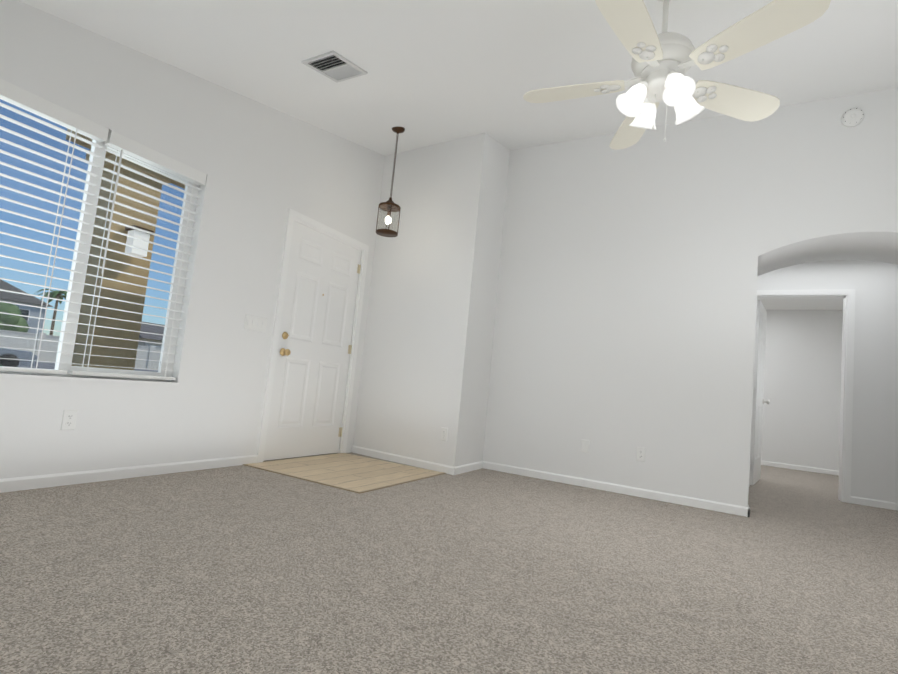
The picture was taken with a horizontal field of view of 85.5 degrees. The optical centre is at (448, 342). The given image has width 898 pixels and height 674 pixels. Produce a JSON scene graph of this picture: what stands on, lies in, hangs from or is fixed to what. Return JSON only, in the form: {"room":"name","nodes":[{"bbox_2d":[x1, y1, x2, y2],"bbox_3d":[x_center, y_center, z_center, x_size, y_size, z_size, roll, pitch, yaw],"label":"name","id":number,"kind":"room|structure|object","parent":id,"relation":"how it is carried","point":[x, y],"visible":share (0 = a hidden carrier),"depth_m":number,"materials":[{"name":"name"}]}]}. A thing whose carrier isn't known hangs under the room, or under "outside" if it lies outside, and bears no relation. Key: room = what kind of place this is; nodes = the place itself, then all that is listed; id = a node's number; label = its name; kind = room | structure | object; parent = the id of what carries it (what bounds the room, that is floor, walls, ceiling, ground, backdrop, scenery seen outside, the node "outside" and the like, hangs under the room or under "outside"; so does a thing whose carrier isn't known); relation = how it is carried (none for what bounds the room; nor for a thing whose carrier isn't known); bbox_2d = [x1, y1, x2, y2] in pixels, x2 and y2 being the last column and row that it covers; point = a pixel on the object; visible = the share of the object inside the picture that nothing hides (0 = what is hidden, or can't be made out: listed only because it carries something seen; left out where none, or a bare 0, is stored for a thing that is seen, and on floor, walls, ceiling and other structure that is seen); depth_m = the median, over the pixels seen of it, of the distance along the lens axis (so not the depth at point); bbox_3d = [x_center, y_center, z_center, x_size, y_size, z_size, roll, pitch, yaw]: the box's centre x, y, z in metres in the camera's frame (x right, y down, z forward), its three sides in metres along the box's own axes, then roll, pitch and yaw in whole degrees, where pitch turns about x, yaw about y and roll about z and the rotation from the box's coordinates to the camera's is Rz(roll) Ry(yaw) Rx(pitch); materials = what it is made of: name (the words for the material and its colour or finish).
{"room":"living room","nodes":[
{"label":"living room","id":0,"kind":"room"},
{"bbox_2d":[0,0,384,478],"bbox_3d":[-1.591,-0.781,3.793,0.150,3.430,5.700,3,-6,29],"label":"wall","id":1,"kind":"structure","parent":0,"point":[263,167],"depth_m":3.40,"materials":[{"name":"white paint"}]},
{"bbox_2d":[60,410,77,429],"bbox_3d":[-2.142,0.436,2.741,0.009,0.115,0.070,3,-6,29],"label":"outlet","id":2,"kind":"object","parent":1,"relation":"attached to","point":[69,417],"visible":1,"depth_m":2.74,"materials":[{"name":"white plastic"}]},
{"bbox_2d":[0,102,198,384],"bbox_3d":[-2.261,-0.565,2.562,0.143,1.480,1.870,3,-6,29],"label":"window","id":3,"kind":"structure","parent":1,"relation":"in","point":[65,359],"depth_m":2.88,"materials":[{"name":"clear glass"}]},
{"bbox_2d":[0,78,206,379],"bbox_3d":[-2.237,-0.577,2.550,0.086,1.448,1.854,3,-6,29],"label":"window blinds","id":4,"kind":"object","parent":3,"relation":"attached to","point":[13,94],"visible":0.96,"depth_m":2.82,"materials":[{"name":"white plastic"}]},
{"bbox_2d":[0,455,257,492],"bbox_3d":[-2.244,0.745,2.581,0.013,0.068,2.979,3,-6,29],"label":"baseboard","id":5,"kind":"structure","parent":1,"relation":"attached to","point":[35,482],"depth_m":2.95,"materials":[{"name":"white paint"}]},
{"bbox_2d":[244,314,266,332],"bbox_3d":[-1.519,-0.151,3.809,0.014,0.114,0.208,3,-6,29],"label":"light switch","id":6,"kind":"object","parent":1,"relation":"attached to","point":[254,323],"visible":1,"depth_m":3.80,"materials":[{"name":"white plastic"}]},
{"bbox_2d":[263,221,360,460],"bbox_3d":[-1.188,0.011,4.433,0.116,2.030,0.924,3,-6,29],"label":"entry door","id":7,"kind":"structure","parent":1,"relation":"in","point":[310,375],"depth_m":4.39,"materials":[{"name":"white paint"}]},
{"bbox_2d":[257,208,368,462],"bbox_3d":[-1.252,-0.019,4.469,0.180,2.101,1.067,3,-6,29],"label":"door frame","id":8,"kind":"structure","parent":1,"relation":"attached to","point":[292,216],"depth_m":4.28,"materials":[{"name":"white paint"}]},
{"bbox_2d":[353,133,509,466],"bbox_3d":[-0.197,-0.495,4.902,1.235,3.320,0.610,3,-6,29],"label":"wall","id":9,"kind":"structure","parent":0,"point":[427,355],"depth_m":4.62,"materials":[{"name":"white paint"}]},
{"bbox_2d":[352,446,463,474],"bbox_3d":[-0.463,1.088,4.542,1.249,0.068,0.144,3,-6,29],"label":"baseboard","id":10,"kind":"structure","parent":9,"relation":"attached to","point":[451,470],"depth_m":4.46,"materials":[{"name":"white paint"}]},
{"bbox_2d":[441,427,447,440],"bbox_3d":[-0.043,0.808,4.296,0.070,0.115,0.009,2,-6,35],"label":"outlet","id":11,"kind":"object","parent":9,"relation":"attached to","point":[444,433],"visible":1,"depth_m":4.29,"materials":[{"name":"white plastic"}]},
{"bbox_2d":[464,461,483,472],"bbox_3d":[0.216,1.149,4.497,0.013,0.068,0.420,3,-6,29],"label":"baseboard","id":12,"kind":"structure","parent":9,"relation":"attached to","point":[477,465],"depth_m":4.51,"materials":[{"name":"white paint"}]},
{"bbox_2d":[0,452,897,673],"bbox_3d":[1.956,1.351,3.818,6.500,0.120,9.650,3,-6,29],"label":"floor carpet","id":13,"kind":"object","parent":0,"point":[241,569],"visible":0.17,"depth_m":1.93,"materials":[{"name":"grey carpet"}]},
{"bbox_2d":[243,464,356,492],"bbox_3d":[-1.104,0.965,3.491,1.140,0.007,0.015,3,-6,29],"label":"trim","id":14,"kind":"structure","parent":13,"relation":"on","point":[341,487],"depth_m":3.45,"materials":[{"name":"beige wood"}]},
{"bbox_2d":[247,453,442,491],"bbox_3d":[-0.819,1.038,4.000,1.150,0.005,1.160,3,-6,29],"label":"floor","id":15,"kind":"structure","parent":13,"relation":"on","point":[352,472],"depth_m":3.90,"materials":[{"name":"wood"}]},
{"bbox_2d":[357,472,445,493],"bbox_3d":[-0.314,1.060,3.711,0.015,0.007,1.175,3,-6,29],"label":"trim","id":16,"kind":"structure","parent":13,"relation":"on","point":[444,472],"depth_m":3.59,"materials":[{"name":"beige wood"}]},
{"bbox_2d":[19,0,897,155],"bbox_3d":[0.403,-1.797,2.330,4.970,1.106,4.810,3,-6,29],"label":"ceiling","id":17,"kind":"structure","parent":0,"point":[440,71],"depth_m":3.05,"materials":[{"name":"white paint"}]},
{"bbox_2d":[301,50,366,82],"bbox_3d":[-0.746,-1.807,3.187,0.270,0.080,0.326,3,-6,29],"label":"ceiling vent","id":18,"kind":"object","parent":17,"relation":"in","point":[333,65],"visible":1,"depth_m":3.17,"materials":[{"name":"silver metal"}]},
{"bbox_2d":[376,127,404,236],"bbox_3d":[-0.500,-1.446,4.310,0.194,0.991,0.194,3,-6,29],"label":"pendant light","id":19,"kind":"object","parent":17,"relation":"hanging from","point":[389,206],"visible":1,"depth_m":4.27,"materials":[{"name":"brown metal"}]},
{"bbox_2d":[523,0,830,149],"bbox_3d":[0.976,-1.359,2.302,1.248,0.837,1.257,3,-6,29],"label":"ceiling fan","id":20,"kind":"object","parent":17,"relation":"hanging from","point":[663,62],"visible":1,"depth_m":2.19,"materials":[{"name":"white"}]},
{"bbox_2d":[483,87,897,506],"bbox_3d":[2.149,-0.319,4.348,3.455,3.320,0.750,3,-6,29],"label":"wall","id":21,"kind":"structure","parent":0,"point":[625,321],"depth_m":4.10,"materials":[{"name":"white paint"}]},
{"bbox_2d":[484,461,749,516],"bbox_3d":[1.285,1.222,4.168,2.208,0.068,0.013,3,-6,29],"label":"baseboard","id":22,"kind":"structure","parent":21,"relation":"attached to","point":[644,493],"depth_m":4.06,"materials":[{"name":"white paint"}]},
{"bbox_2d":[636,447,645,461],"bbox_3d":[1.596,0.928,4.041,0.070,0.115,0.009,3,-6,29],"label":"outlet","id":23,"kind":"object","parent":21,"relation":"attached to","point":[641,453],"visible":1,"depth_m":4.04,"materials":[{"name":"white plastic"}]},
{"bbox_2d":[841,108,863,126],"bbox_3d":[3.005,-1.682,3.613,0.136,0.136,0.045,3,-6,29],"label":"smoke detector","id":24,"kind":"object","parent":21,"relation":"attached to","point":[853,117],"visible":1,"depth_m":3.60,"materials":[{"name":"white plastic"}]},
{"bbox_2d":[757,299,842,309],"bbox_3d":[4.186,-0.816,6.001,4.900,0.100,4.250,3,-6,29],"label":"ceiling","id":25,"kind":"structure","parent":0,"point":[802,304],"depth_m":7.16,"materials":[{"name":"white paint"}]},
{"bbox_2d":[761,310,842,470],"bbox_3d":[5.047,0.663,7.677,4.900,2.500,0.150,3,-6,29],"label":"wall","id":26,"kind":"structure","parent":0,"point":[802,388],"depth_m":7.40,"materials":[{"name":"white paint"}]},
{"bbox_2d":[761,460,838,475],"bbox_3d":[4.369,1.835,7.792,3.400,0.068,0.013,3,-6,29],"label":"baseboard","id":27,"kind":"structure","parent":26,"relation":"attached to","point":[782,465],"depth_m":7.28,"materials":[{"name":"white paint"}]},
{"bbox_2d":[757,260,897,502],"bbox_3d":[3.636,0.304,5.106,4.900,2.500,0.120,3,-6,29],"label":"wall","id":28,"kind":"structure","parent":0,"point":[874,462],"depth_m":4.76,"materials":[{"name":"white paint"}]},
{"bbox_2d":[750,300,769,484],"bbox_3d":[3.592,0.576,5.590,0.228,2.020,0.756,3,-6,29],"label":"bedroom door","id":29,"kind":"structure","parent":28,"relation":"in","point":[758,403],"depth_m":5.45,"materials":[{"name":"white paint"}]},
{"bbox_2d":[749,289,854,502],"bbox_3d":[3.631,0.497,5.082,0.904,2.112,0.150,3,-6,29],"label":"door frame","id":30,"kind":"structure","parent":28,"relation":"attached to","point":[847,296],"depth_m":4.87,"materials":[{"name":"white paint"}]},
{"bbox_2d":[851,496,897,510],"bbox_3d":[4.694,1.558,4.273,1.839,0.068,0.013,3,-6,29],"label":"baseboard","id":31,"kind":"structure","parent":28,"relation":"attached to","point":[855,500],"depth_m":4.62,"materials":[{"name":"white paint"}]},
{"label":"outside","id":32,"kind":"structure","parent":0,"visible":0},
{"bbox_2d":[17,361,157,371],"bbox_3d":[-63.010,0.218,58.206,159.849,0.200,280.000,3,-6,29],"label":"ground","id":33,"kind":"structure","parent":32,"point":[48,365],"depth_m":28.52,"materials":[{"name":"grey concrete"}]},
{"bbox_2d":[0,302,28,332],"bbox_3d":[-35.678,-1.179,37.850,4.624,4.240,3.915,3,-6,29],"label":"tree","id":34,"kind":"object","parent":33,"relation":"on","point":[13,309],"depth_m":37.30,"materials":[{"name":"green plant"}]},
{"bbox_2d":[0,348,37,366],"bbox_3d":[-18.937,0.145,18.868,4.600,1.492,2.030,10,-7,-41],"label":"car","id":35,"kind":"object","parent":33,"relation":"on","point":[24,356],"depth_m":19.19,"materials":[{"name":"grey metal"}]},
{"bbox_2d":[0,279,52,332],"bbox_3d":[-55.776,-3.872,54.236,13.000,8.600,14.000,3,-6,29],"label":"house","id":36,"kind":"structure","parent":33,"relation":"on","point":[16,299],"depth_m":55.35,"materials":[{"name":"grey"}]},
{"bbox_2d":[34,289,66,334],"bbox_3d":[-58.950,-3.224,72.449,5.470,9.879,5.901,3,-6,29],"label":"palm tree","id":37,"kind":"object","parent":33,"relation":"on","point":[59,295],"depth_m":72.56,"materials":[{"name":"green plant"}]},
{"bbox_2d":[0,330,160,368],"bbox_3d":[-30.423,0.134,34.468,0.400,2.050,110.220,3,-6,29],"label":"wall","id":38,"kind":"structure","parent":33,"relation":"on","point":[145,355],"depth_m":35.70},
{"bbox_2d":[66,128,184,369],"bbox_3d":[-2.622,-0.399,5.949,0.670,3.450,3.700,3,-6,29],"label":"porch column","id":39,"kind":"structure","parent":33,"relation":"on","point":[99,341],"depth_m":4.66,"materials":[{"name":"beige paint"}]},
{"bbox_2d":[138,322,164,347],"bbox_3d":[-35.354,0.524,62.526,13.000,5.200,15.000,3,-6,29],"label":"house","id":40,"kind":"structure","parent":33,"relation":"on","point":[149,329],"depth_m":55.09,"materials":[{"name":"paint"}]}
]}

